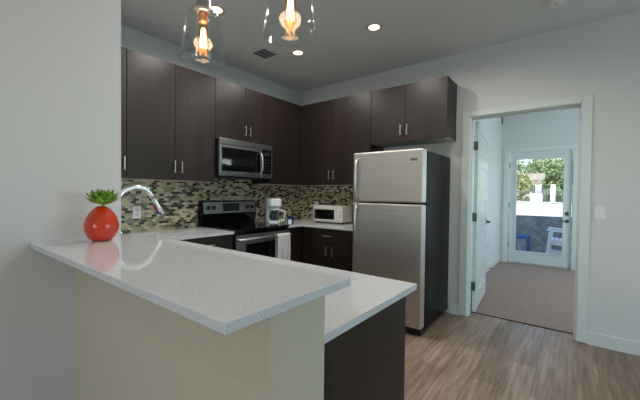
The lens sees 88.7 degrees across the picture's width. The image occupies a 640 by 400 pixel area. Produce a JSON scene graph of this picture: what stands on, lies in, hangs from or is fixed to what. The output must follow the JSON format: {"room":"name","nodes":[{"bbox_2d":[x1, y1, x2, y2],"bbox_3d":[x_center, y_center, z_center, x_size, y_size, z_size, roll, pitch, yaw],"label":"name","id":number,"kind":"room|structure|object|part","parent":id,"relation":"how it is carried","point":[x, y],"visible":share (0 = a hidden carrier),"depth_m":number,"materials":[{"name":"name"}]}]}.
{"room":"kitchen","nodes":[
{"label":"kitchen","id":0,"kind":"room"},
{"bbox_2d":[0,0,120,399],"bbox_3d":[-3.109,-0.146,0.096,1.471,2.783,5.019,2,1,38],"label":"wall","id":1,"kind":"structure","parent":0,"point":[60,60],"depth_m":1.41,"materials":[{"name":"white paint"}]},
{"bbox_2d":[74,268,324,399],"bbox_3d":[-0.555,0.731,1.178,1.274,1.043,0.194,2,1,38],"label":"wall","id":2,"kind":"structure","parent":0,"point":[128,346],"depth_m":0.92,"materials":[{"name":"beige paint"}]},
{"bbox_2d":[29,234,349,334],"bbox_3d":[-0.563,0.200,1.104,1.327,0.022,0.388,2,1,38],"label":"bar","id":3,"kind":"object","parent":2,"relation":"on","point":[224,293],"visible":1,"depth_m":0.83,"materials":[{"name":"white stone"}]},
{"bbox_2d":[83,206,118,240],"bbox_3d":[-0.958,0.102,1.435,0.134,0.151,0.131,2,1,38],"label":"vase","id":4,"kind":"object","parent":3,"relation":"on","point":[101,223],"visible":0.99,"depth_m":1.39,"materials":[{"name":"red ceramic"}]},
{"bbox_2d":[85,188,118,205],"bbox_3d":[-0.951,-0.008,1.432,0.152,0.090,0.136,2,1,38],"label":"succulent","id":5,"kind":"object","parent":4,"relation":"on","point":[101,197],"visible":1,"depth_m":1.40,"materials":[{"name":"green plant"}]},
{"bbox_2d":[121,25,298,231],"bbox_3d":[-1.278,-0.199,3.751,0.120,2.783,3.240,2,1,38],"label":"wall","id":6,"kind":"structure","parent":0,"point":[132,39],"depth_m":3.56,"materials":[{"name":"white paint"}]},
{"bbox_2d":[121,46,125,178],"bbox_3d":[-1.853,-0.713,2.597,0.364,1.069,0.471,2,1,38],"label":"upper cabinet","id":7,"kind":"object","parent":6,"relation":"attached to","point":[123,49],"visible":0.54,"depth_m":2.67,"materials":[{"name":"brown wood"}]},
{"bbox_3d":[-1.599,-0.302,2.670,0.035,0.112,0.010,2,1,38],"label":"handle","id":8,"kind":"part","parent":7,"relation":"part of","materials":[{"name":"silver metal"}]},
{"bbox_2d":[121,48,214,181],"bbox_3d":[-1.449,-0.719,3.116,0.364,1.069,0.842,2,1,38],"label":"upper cabinet","id":9,"kind":"object","parent":6,"relation":"attached to","point":[170,107],"visible":0.93,"depth_m":2.97,"materials":[{"name":"brown wood"}]},
{"bbox_3d":[-1.471,-0.715,2.863,0.019,1.066,0.413,2,1,38],"label":"door","id":10,"kind":"part","parent":9,"relation":"part of","materials":[{"name":"brown wood"}]},
{"bbox_3d":[-1.476,-0.188,3.143,0.309,0.005,0.840,2,1,38],"label":"panel","id":11,"kind":"part","parent":9,"relation":"part of","materials":[{"name":"beige"}]},
{"bbox_3d":[-1.212,-0.718,3.196,0.019,1.066,0.423,2,1,38],"label":"door","id":12,"kind":"part","parent":9,"relation":"part of","materials":[{"name":"brown wood"}]},
{"bbox_2d":[121,178,357,232],"bbox_3d":[-0.653,-0.163,3.254,1.478,0.939,2.981,2,1,38],"label":"tile backsplash","id":13,"kind":"structure","parent":6,"relation":"attached to","point":[179,200],"depth_m":3.60,"materials":[{"name":"tile"}]},
{"bbox_2d":[133,206,140,218],"bbox_3d":[-1.720,0.117,3.072,0.009,0.116,0.072,2,1,38],"label":"wall outlet","id":14,"kind":"object","parent":13,"relation":"attached to","point":[136,209],"visible":1,"depth_m":3.07,"materials":[{"name":"white plastic"}]},
{"bbox_2d":[215,78,269,145],"bbox_3d":[-0.958,-0.954,3.742,0.364,0.614,0.752,2,1,38],"label":"upper cabinet","id":15,"kind":"object","parent":6,"relation":"attached to","point":[241,113],"visible":0.77,"depth_m":3.61,"materials":[{"name":"brown wood"}]},
{"bbox_3d":[-0.959,-0.950,3.514,0.019,0.611,0.387,2,1,38],"label":"door","id":16,"kind":"part","parent":15,"relation":"part of","materials":[{"name":"brown wood"}]},
{"bbox_2d":[215,137,271,179],"bbox_3d":[-0.930,-0.443,3.724,0.450,0.401,0.738,2,1,38],"label":"microwave","id":17,"kind":"object","parent":15,"relation":"attached to","point":[234,159],"visible":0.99,"depth_m":3.57,"materials":[{"name":"silver metal"}]},
{"bbox_3d":[-0.861,-0.414,3.567,0.032,0.320,0.575,2,1,38],"label":"door","id":18,"kind":"part","parent":17,"relation":"part of","materials":[{"name":"metal"}]},
{"bbox_3d":[-0.964,-0.251,3.753,0.330,0.014,0.698,2,1,38],"label":"vent panel","id":19,"kind":"part","parent":17,"relation":"part of","materials":[{"name":"black"}]},
{"bbox_3d":[-0.670,-0.417,3.742,0.060,0.256,0.025,2,1,38],"label":"handle","id":20,"kind":"part","parent":17,"relation":"part of","materials":[{"name":"silver metal"}]},
{"bbox_3d":[-0.638,-0.440,3.855,0.030,0.270,0.149,2,1,38],"label":"control panel","id":21,"kind":"part","parent":17,"relation":"part of","materials":[{"name":"black plastic"}]},
{"bbox_3d":[-0.635,-0.280,3.862,0.032,0.046,0.161,2,1,38],"label":"door trim","id":22,"kind":"part","parent":17,"relation":"part of","materials":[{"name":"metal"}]},
{"bbox_3d":[-0.729,-0.953,3.811,0.019,0.611,0.359,2,1,38],"label":"door","id":23,"kind":"part","parent":15,"relation":"part of","materials":[{"name":"brown wood"}]},
{"bbox_2d":[251,96,302,185],"bbox_3d":[-0.464,-0.734,4.412,0.330,1.069,0.906,2,1,38],"label":"upper cabinet","id":24,"kind":"object","parent":6,"relation":"attached to","point":[284,116],"visible":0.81,"depth_m":4.16,"materials":[{"name":"brown wood"}]},
{"bbox_3d":[-0.478,-0.203,4.429,0.309,0.005,0.904,2,1,38],"label":"panel","id":25,"kind":"part","parent":24,"relation":"part of","materials":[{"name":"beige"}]},
{"bbox_3d":[-0.443,-0.730,4.186,0.019,1.066,0.572,2,1,38],"label":"door","id":26,"kind":"part","parent":24,"relation":"part of","materials":[{"name":"brown wood"}]},
{"bbox_2d":[121,0,639,91],"bbox_3d":[1.016,-1.594,1.423,6.500,0.150,12.400,2,1,38],"label":"ceiling","id":27,"kind":"structure","parent":0,"point":[412,32],"depth_m":2.96,"materials":[{"name":"white paint"}]},
{"bbox_2d":[180,0,225,68],"bbox_3d":[-0.370,-0.988,1.044,0.143,1.076,0.143,2,1,38],"label":"pendant light","id":28,"kind":"object","parent":27,"relation":"hanging from","point":[203,9],"visible":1,"depth_m":1.04,"materials":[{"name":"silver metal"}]},
{"bbox_2d":[199,11,207,24],"bbox_3d":[-0.375,-0.584,1.052,0.029,0.031,0.029,2,1,38],"label":"socket","id":29,"kind":"object","parent":28,"relation":"attached to","point":[203,15],"depth_m":1.04,"materials":[{"name":"orange metal"}]},
{"bbox_2d":[211,4,225,14],"bbox_3d":[-0.854,-1.562,2.691,0.152,0.005,0.152,2,1,38],"label":"recessed light","id":30,"kind":"object","parent":27,"relation":"in","point":[220,10],"visible":0.68,"depth_m":2.68,"materials":[{"name":"beige"}]},
{"bbox_2d":[244,45,284,61],"bbox_3d":[-0.598,-1.575,3.527,0.310,0.009,0.310,2,1,38],"label":"ceiling vent","id":31,"kind":"object","parent":27,"relation":"in","point":[264,53],"visible":1,"depth_m":3.51,"materials":[{"name":"white metal"}]},
{"bbox_2d":[264,0,315,46],"bbox_3d":[-0.074,-0.982,0.871,0.143,1.076,0.143,2,1,38],"label":"pendant light","id":32,"kind":"object","parent":27,"relation":"hanging from","point":[290,2],"visible":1,"depth_m":0.88,"materials":[{"name":"clear glass"}]},
{"bbox_2d":[291,50,304,55],"bbox_3d":[-0.235,-1.571,3.497,0.152,0.005,0.152,2,1,38],"label":"recessed light","id":33,"kind":"object","parent":27,"relation":"in","point":[294,52],"visible":1,"depth_m":3.49,"materials":[{"name":"beige"}]},
{"bbox_2d":[366,23,382,31],"bbox_3d":[0.487,-1.552,2.945,0.152,0.005,0.152,2,1,38],"label":"recessed light","id":34,"kind":"object","parent":27,"relation":"in","point":[372,27],"visible":1,"depth_m":2.94,"materials":[{"name":"beige"}]},
{"bbox_2d":[546,0,565,7],"bbox_3d":[1.802,-1.508,2.491,0.136,0.047,0.136,2,1,38],"label":"smoke detector","id":35,"kind":"object","parent":27,"relation":"attached to","point":[550,3],"visible":1,"depth_m":2.48,"materials":[{"name":"white plastic"}]},
{"bbox_2d":[299,10,639,342],"bbox_3d":[2.208,-0.145,3.008,6.300,2.783,0.140,2,1,38],"label":"wall","id":36,"kind":"structure","parent":0,"point":[600,58],"depth_m":2.81,"materials":[{"name":"white paint"}]},
{"bbox_2d":[301,92,383,185],"bbox_3d":[0.252,-0.722,4.199,1.062,1.069,0.364,2,1,38],"label":"upper cabinet","id":37,"kind":"object","parent":36,"relation":"attached to","point":[333,131],"visible":0.9,"depth_m":4.07,"materials":[{"name":"brown wood"}]},
{"bbox_3d":[-0.044,-0.727,4.254,0.515,1.066,0.019,2,1,38],"label":"door","id":38,"kind":"part","parent":37,"relation":"part of","materials":[{"name":"brown wood"}]},
{"bbox_3d":[0.263,-0.191,4.231,1.060,0.005,0.309,2,1,38],"label":"panel","id":39,"kind":"part","parent":37,"relation":"part of","materials":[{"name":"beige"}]},
{"bbox_3d":[0.373,-0.716,3.930,0.537,1.066,0.019,2,1,38],"label":"door","id":40,"kind":"part","parent":37,"relation":"part of","materials":[{"name":"brown wood"}]},
{"bbox_2d":[371,76,456,147],"bbox_3d":[1.011,-0.932,3.608,0.849,0.608,0.364,2,1,38],"label":"upper cabinet","id":41,"kind":"object","parent":36,"relation":"attached to","point":[422,112],"visible":1,"depth_m":3.45,"materials":[{"name":"brown wood"}]},
{"bbox_3d":[0.752,-0.936,3.634,0.405,0.605,0.019,2,1,38],"label":"door","id":42,"kind":"part","parent":41,"relation":"part of","materials":[{"name":"brown wood"}]},
{"bbox_3d":[1.024,-0.631,3.635,0.847,0.005,0.309,2,1,38],"label":"panel","id":43,"kind":"part","parent":41,"relation":"part of","materials":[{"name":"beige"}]},
{"bbox_3d":[1.087,-0.927,3.373,0.438,0.605,0.019,2,1,38],"label":"door","id":44,"kind":"part","parent":41,"relation":"part of","materials":[{"name":"brown wood"}]},
{"bbox_2d":[449,303,458,314],"bbox_3d":[1.442,1.171,3.521,0.096,0.113,0.014,2,1,38],"label":"baseboard","id":45,"kind":"structure","parent":36,"relation":"attached to","point":[453,308],"depth_m":3.52,"materials":[{"name":"white paint"}]},
{"bbox_2d":[471,121,490,311],"bbox_3d":[1.916,0.179,3.902,0.144,2.065,0.900,1,1,33],"label":"door","id":46,"kind":"structure","parent":36,"relation":"in","point":[479,215],"depth_m":3.72,"materials":[{"name":"white paint"}]},
{"bbox_2d":[458,94,592,342],"bbox_3d":[1.955,0.161,3.206,1.058,2.157,0.174,2,1,38],"label":"door frame","id":47,"kind":"structure","parent":36,"relation":"attached to","point":[586,100],"depth_m":2.93,"materials":[{"name":"white paint"}]},
{"bbox_2d":[594,206,605,219],"bbox_3d":[2.381,0.111,2.780,0.073,0.116,0.011,2,1,38],"label":"light switch","id":48,"kind":"object","parent":36,"relation":"attached to","point":[600,211],"visible":1,"depth_m":2.78,"materials":[{"name":"white plastic"}]},
{"bbox_2d":[586,331,639,355],"bbox_3d":[3.474,1.225,1.943,2.936,0.113,0.014,2,1,38],"label":"baseboard","id":49,"kind":"structure","parent":36,"relation":"attached to","point":[632,347],"depth_m":2.73,"materials":[{"name":"white paint"}]},
{"bbox_2d":[474,117,501,264],"bbox_3d":[2.413,-0.184,5.032,0.120,2.783,3.310,2,1,38],"label":"wall","id":50,"kind":"structure","parent":0,"point":[493,126],"depth_m":5.77,"materials":[{"name":"white paint"}]},
{"bbox_2d":[486,256,499,272],"bbox_3d":[3.037,1.136,5.772,0.014,0.112,1.400,2,1,38],"label":"baseboard","id":51,"kind":"structure","parent":50,"relation":"attached to","point":[495,261],"depth_m":5.77,"materials":[{"name":"white paint"}]},
{"bbox_2d":[404,261,639,399],"bbox_3d":[0.769,1.313,1.204,6.500,0.108,11.700,2,1,38],"label":"floor","id":52,"kind":"structure","parent":0,"point":[474,356],"depth_m":2.65,"materials":[{"name":"wood"}]},
{"bbox_2d":[181,234,232,249],"bbox_3d":[-1.282,0.766,3.131,0.654,0.878,0.637,2,1,38],"label":"base cabinet","id":53,"kind":"object","parent":52,"relation":"on","point":[222,241],"visible":0.14,"depth_m":3.06,"materials":[{"name":"brown wood"}]},
{"bbox_2d":[198,200,290,257],"bbox_3d":[-0.820,0.605,3.663,0.722,1.190,0.764,2,1,38],"label":"range","id":54,"kind":"object","parent":52,"relation":"on","point":[238,216],"visible":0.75,"depth_m":3.58,"materials":[{"name":"black"}]},
{"bbox_3d":[-1.040,0.085,3.833,0.017,0.127,0.728,2,1,38],"label":"control panel","id":55,"kind":"part","parent":54,"relation":"part of","materials":[{"name":"silver metal"}]},
{"bbox_2d":[198,221,289,231],"bbox_3d":[-0.843,0.292,3.677,0.655,0.023,0.764,2,1,38],"label":"cooktop","id":56,"kind":"object","parent":54,"relation":"in","point":[236,226],"depth_m":3.59,"materials":[{"name":"grey glass"}]},
{"bbox_3d":[-0.598,0.668,3.491,0.034,0.645,0.756,2,1,38],"label":"oven door","id":57,"kind":"part","parent":54,"relation":"part of","materials":[{"name":"metal"}]},
{"bbox_3d":[-0.558,0.389,3.457,0.065,0.032,0.750,2,1,38],"label":"handle","id":58,"kind":"part","parent":54,"relation":"part of","materials":[{"name":"silver metal"}]},
{"bbox_2d":[275,233,290,259],"bbox_3d":[-0.410,0.572,3.620,0.052,0.407,0.206,2,1,38],"label":"dish towel","id":59,"kind":"object","parent":54,"relation":"hanging from","point":[283,241],"visible":0.77,"depth_m":3.60,"materials":[{"name":"white fabric"}]},
{"bbox_2d":[288,226,302,262],"bbox_3d":[-0.356,0.752,4.352,0.620,0.878,0.878,2,1,38],"label":"base cabinet","id":60,"kind":"object","parent":52,"relation":"on","point":[296,236],"visible":0.19,"depth_m":3.94,"materials":[{"name":"brown wood"}]},
{"bbox_2d":[303,226,352,271],"bbox_3d":[0.271,0.766,4.007,0.790,0.878,0.654,2,1,38],"label":"base cabinet","id":61,"kind":"object","parent":52,"relation":"on","point":[330,248],"visible":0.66,"depth_m":3.77,"materials":[{"name":"brown wood"}]},
{"bbox_2d":[263,219,352,230],"bbox_3d":[-0.038,0.309,4.098,1.415,0.024,0.880,2,1,38],"label":"countertop","id":62,"kind":"structure","parent":61,"relation":"on","point":[347,226],"depth_m":3.97,"materials":[{"name":"white stone"}]},
{"bbox_2d":[265,198,285,223],"bbox_3d":[-0.564,0.135,4.123,0.212,0.310,0.215,0,1,-24],"label":"coffee maker","id":63,"kind":"object","parent":62,"relation":"on","point":[272,205],"visible":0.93,"depth_m":4.11,"materials":[{"name":"white plastic"}]},
{"bbox_3d":[-0.608,0.171,4.176,0.170,0.165,0.080,0,1,-24],"label":"water tank","id":64,"kind":"part","parent":63,"relation":"part of","materials":[{"name":"white plastic"}]},
{"bbox_2d":[278,217,284,223],"bbox_3d":[-0.463,0.252,3.952,0.084,0.085,0.037,0,1,-12],"label":"snack box","id":65,"kind":"object","parent":62,"relation":"on","point":[281,220],"visible":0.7,"depth_m":3.93,"materials":[{"name":"green"}]},
{"bbox_2d":[287,216,292,223],"bbox_3d":[-0.362,0.243,3.975,0.070,0.105,0.046,0,1,-17],"label":"sugar canister","id":66,"kind":"object","parent":62,"relation":"on","point":[289,218],"visible":0.98,"depth_m":3.96,"materials":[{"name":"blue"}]},
{"bbox_2d":[314,203,351,223],"bbox_3d":[0.213,0.162,4.178,0.573,0.272,0.286,1,1,35],"label":"microwave","id":67,"kind":"object","parent":62,"relation":"on","point":[322,213],"visible":0.96,"depth_m":4.11,"materials":[{"name":"white plastic"}]},
{"bbox_3d":[0.055,0.174,4.150,0.330,0.175,0.012,1,1,35],"label":"door","id":68,"kind":"part","parent":67,"relation":"part of","materials":[{"name":"white"}]},
{"bbox_3d":[-0.004,0.799,3.862,0.312,0.602,0.019,2,1,38],"label":"door","id":69,"kind":"part","parent":61,"relation":"part of","materials":[{"name":"brown wood"}]},
{"bbox_3d":[0.144,0.416,3.742,0.677,0.165,0.019,2,1,38],"label":"drawer","id":70,"kind":"part","parent":61,"relation":"part of","materials":[{"name":"brown wood"}]},
{"bbox_3d":[0.265,0.806,3.653,0.362,0.602,0.019,2,1,38],"label":"door","id":71,"kind":"part","parent":61,"relation":"part of","materials":[{"name":"brown wood"}]},
{"bbox_2d":[324,296,405,399],"bbox_3d":[-0.636,0.800,1.798,2.060,0.878,0.679,2,1,38],"label":"base cabinet","id":72,"kind":"object","parent":52,"relation":"on","point":[366,361],"visible":0.06,"depth_m":1.16,"materials":[{"name":"brown wood"}]},
{"bbox_2d":[122,227,416,343],"bbox_3d":[-0.669,0.339,2.220,2.723,0.024,1.318,2,1,38],"label":"countertop","id":73,"kind":"structure","parent":72,"relation":"on","point":[366,295],"depth_m":1.32,"materials":[{"name":"white stone"}]},
{"bbox_2d":[121,185,164,234],"bbox_3d":[-1.081,0.117,1.980,0.093,0.420,0.309,2,1,38],"label":"kitchen faucet","id":74,"kind":"object","parent":73,"relation":"on","point":[158,208],"visible":0.51,"depth_m":2.02,"materials":[{"name":"silver metal"}]},
{"bbox_3d":[-1.109,0.067,1.971,0.030,0.320,0.236,2,1,38],"label":"spout","id":75,"kind":"part","parent":74,"relation":"part of","materials":[{"name":"silver metal"}]},
{"bbox_3d":[0.121,0.846,1.585,0.597,0.602,0.019,2,1,38],"label":"door","id":76,"kind":"part","parent":72,"relation":"part of","materials":[{"name":"brown wood"}]},
{"bbox_3d":[0.126,0.460,1.577,0.597,0.165,0.019,2,1,38],"label":"drawer","id":77,"kind":"part","parent":72,"relation":"part of","materials":[{"name":"brown wood"}]},
{"bbox_2d":[352,147,449,335],"bbox_3d":[0.839,0.367,3.397,0.722,1.712,0.874,2,1,38],"label":"refrigerator","id":78,"kind":"object","parent":52,"relation":"on","point":[401,212],"visible":0.81,"depth_m":3.09,"materials":[{"name":"silver metal"}]},
{"bbox_3d":[0.356,0.239,3.269,0.031,0.405,0.081,2,1,38],"label":"handle","id":79,"kind":"part","parent":78,"relation":"part of","materials":[{"name":"silver metal"}]},
{"bbox_3d":[0.361,-0.205,3.260,0.031,0.425,0.081,2,1,38],"label":"handle","id":80,"kind":"part","parent":78,"relation":"part of","materials":[{"name":"silver metal"}]},
{"bbox_3d":[0.640,0.593,3.148,0.722,1.117,0.094,2,1,38],"label":"fridge door","id":81,"kind":"part","parent":78,"relation":"part of","materials":[{"name":"silver metal"}]},
{"bbox_3d":[0.649,-0.222,3.132,0.722,0.487,0.094,2,1,38],"label":"freezer door","id":82,"kind":"part","parent":78,"relation":"part of","materials":[{"name":"silver metal"}]},
{"bbox_2d":[470,311,572,333],"bbox_3d":[2.013,1.236,3.314,0.923,0.007,0.024,2,1,38],"label":"threshold","id":83,"kind":"object","parent":52,"relation":"on","point":[470,311],"visible":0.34,"depth_m":3.28,"materials":[{"name":"black metal"}]},
{"bbox_2d":[507,261,569,269],"bbox_3d":[3.998,1.193,6.011,0.957,0.026,0.165,2,1,38],"label":"threshold","id":84,"kind":"object","parent":52,"relation":"on","point":[507,261],"visible":0.64,"depth_m":5.94,"materials":[{"name":"silver metal"}]},
{"bbox_2d":[499,108,578,261],"bbox_3d":[4.733,-0.166,5.421,3.070,2.783,0.150,2,1,38],"label":"wall","id":85,"kind":"structure","parent":0,"point":[561,127],"depth_m":5.94,"materials":[{"name":"white paint"}]},
{"bbox_2d":[508,150,572,267],"bbox_3d":[3.972,0.149,5.952,0.954,2.055,0.101,2,1,38],"label":"door","id":86,"kind":"structure","parent":85,"relation":"in","point":[547,259],"depth_m":5.89,"materials":[{"name":"white paint"}]},
{"bbox_2d":[502,144,578,270],"bbox_3d":[3.996,0.115,5.974,1.130,2.167,0.146,2,1,38],"label":"door frame","id":87,"kind":"structure","parent":85,"relation":"attached to","point":[574,147],"depth_m":5.95,"materials":[{"name":"white paint"}]},
{"label":"outside","id":88,"kind":"structure","parent":0,"visible":0},
{"bbox_3d":[32.847,1.153,39.512,90.000,0.200,84.640,2,1,38],"label":"ground","id":89,"kind":"structure","parent":88,"visible":0},
{"bbox_2d":[517,160,533,173],"bbox_3d":[28.843,-3.138,50.513,6.828,7.864,5.977,2,1,38],"label":"tree","id":90,"kind":"object","parent":89,"relation":"on","point":[526,170],"visible":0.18,"depth_m":48.92,"materials":[{"name":"green plant"}]},
{"bbox_2d":[517,171,534,200],"bbox_3d":[19.192,-0.983,31.370,2.620,4.119,2.366,2,1,38],"label":"tree","id":91,"kind":"object","parent":89,"relation":"on","point":[524,182],"visible":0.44,"depth_m":30.71,"materials":[{"name":"green plant"}]},
{"bbox_2d":[522,195,529,201],"bbox_3d":[16.942,0.366,26.649,1.106,1.539,1.042,2,1,38],"label":"shrub","id":92,"kind":"object","parent":89,"relation":"on","point":[528,197],"visible":0.15,"depth_m":26.45,"materials":[{"name":"green plant"}]},
{"bbox_2d":[518,173,545,200],"bbox_3d":[28.251,-1.227,43.459,5.200,4.300,5.000,2,1,38],"label":"house","id":93,"kind":"structure","parent":89,"relation":"on","point":[537,178],"depth_m":41.33,"materials":[{"name":"beige"}]},
{"bbox_2d":[530,195,542,201],"bbox_3d":[16.074,0.398,24.318,0.850,1.550,0.600,2,1,38],"label":"cabinet","id":94,"kind":"object","parent":89,"relation":"on","point":[533,198],"visible":0.4,"depth_m":24.10,"materials":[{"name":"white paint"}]},
{"bbox_2d":[516,189,562,201],"bbox_3d":[16.800,0.177,24.512,9.000,2.000,0.090,2,1,38],"label":"iron fence","id":95,"kind":"object","parent":89,"relation":"on","point":[543,189],"visible":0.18,"depth_m":24.57,"materials":[{"name":"grey metal"}]},
{"bbox_2d":[526,159,559,172],"bbox_3d":[39.956,-3.972,57.537,6.062,9.492,5.451,1,1,17],"label":"tree","id":96,"kind":"object","parent":89,"relation":"on","point":[534,165],"visible":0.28,"depth_m":57.79,"materials":[{"name":"green plant"}]},
{"bbox_2d":[516,201,571,216],"bbox_3d":[15.541,0.649,23.722,14.000,1.060,0.280,2,1,38],"label":"concrete barrier","id":97,"kind":"object","parent":89,"relation":"on","point":[555,209],"visible":0.16,"depth_m":23.41,"materials":[{"name":"white concrete"}]},
{"bbox_2d":[538,158,563,195],"bbox_3d":[37.546,-3.859,50.963,6.781,9.476,5.547,2,1,38],"label":"tree","id":98,"kind":"object","parent":89,"relation":"on","point":[562,159],"visible":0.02,"depth_m":51.65,"materials":[{"name":"green plant"}]},
{"bbox_3d":[37.570,-5.099,50.930,6.807,6.994,5.547,2,1,38],"label":"crown","id":99,"kind":"part","parent":98,"relation":"part of","materials":[{"name":"green plant"}]},
{"bbox_2d":[541,188,561,201],"bbox_3d":[18.068,0.112,25.573,1.439,2.114,1.332,2,1,38],"label":"shrub","id":100,"kind":"object","parent":89,"relation":"on","point":[546,191],"visible":0.41,"depth_m":25.36,"materials":[{"name":"green plant"}]},
{"bbox_2d":[550,185,555,201],"bbox_3d":[16.868,0.044,23.697,0.380,2.300,0.600,2,1,38],"label":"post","id":101,"kind":"object","parent":89,"relation":"on","point":[553,187],"visible":0.49,"depth_m":23.50,"materials":[{"name":"white paint"}]},
{"bbox_2d":[541,158,572,201],"bbox_3d":[22.160,-1.427,30.410,2.737,5.107,3.096,2,1,38],"label":"tree","id":102,"kind":"object","parent":89,"relation":"on","point":[554,170],"visible":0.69,"depth_m":29.91,"materials":[{"name":"green plant"}]},
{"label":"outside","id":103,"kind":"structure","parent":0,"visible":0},
{"bbox_3d":[4.775,1.278,6.608,10.000,0.090,1.750,2,1,38],"label":"floor","id":104,"kind":"structure","parent":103,"visible":0},
{"bbox_2d":[516,234,529,251],"bbox_3d":[4.160,0.980,7.013,0.540,0.475,0.450,2,1,38],"label":"patio table","id":105,"kind":"object","parent":104,"relation":"on","point":[519,236],"visible":0.26,"depth_m":6.78,"materials":[{"name":"blue paint"}]},
{"bbox_3d":[4.487,0.994,7.019,0.030,0.455,0.030,2,1,38],"label":"leg","id":106,"kind":"part","parent":105,"relation":"part of","materials":[{"name":"blue paint"}]},
{"bbox_2d":[515,215,571,252],"bbox_3d":[5.274,0.799,7.235,10.000,0.852,0.160,2,1,38],"label":"wall","id":107,"kind":"structure","parent":104,"relation":"on","point":[536,227],"depth_m":7.41,"materials":[{"name":"grey paint"}]},
{"bbox_2d":[546,227,570,261],"bbox_3d":[4.968,0.702,6.489,0.788,1.071,0.650,2,1,38],"label":"patio chair","id":108,"kind":"object","parent":104,"relation":"on","point":[551,240],"visible":0.3,"depth_m":6.46,"materials":[{"name":"white paint"}]},
{"bbox_3d":[4.523,0.932,6.480,0.104,0.600,0.045,2,1,38],"label":"leg","id":109,"kind":"part","parent":108,"relation":"part of","materials":[{"name":"white paint"}]},
{"bbox_3d":[4.767,0.629,6.290,0.670,0.089,0.090,2,1,38],"label":"armrest","id":110,"kind":"part","parent":108,"relation":"part of","materials":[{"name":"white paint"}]},
{"bbox_3d":[4.912,0.815,6.531,0.533,0.059,0.605,2,1,38],"label":"seat","id":111,"kind":"part","parent":108,"relation":"part of","materials":[{"name":"white paint"}]},
{"bbox_3d":[4.751,0.868,6.303,0.580,0.120,0.035,2,1,38],"label":"seat rail","id":112,"kind":"part","parent":108,"relation":"part of","materials":[{"name":"white paint"}]},
{"bbox_3d":[5.068,1.118,6.768,0.600,0.169,0.035,2,1,38],"label":"rail","id":113,"kind":"part","parent":108,"relation":"part of","materials":[{"name":"white paint"}]}
]}

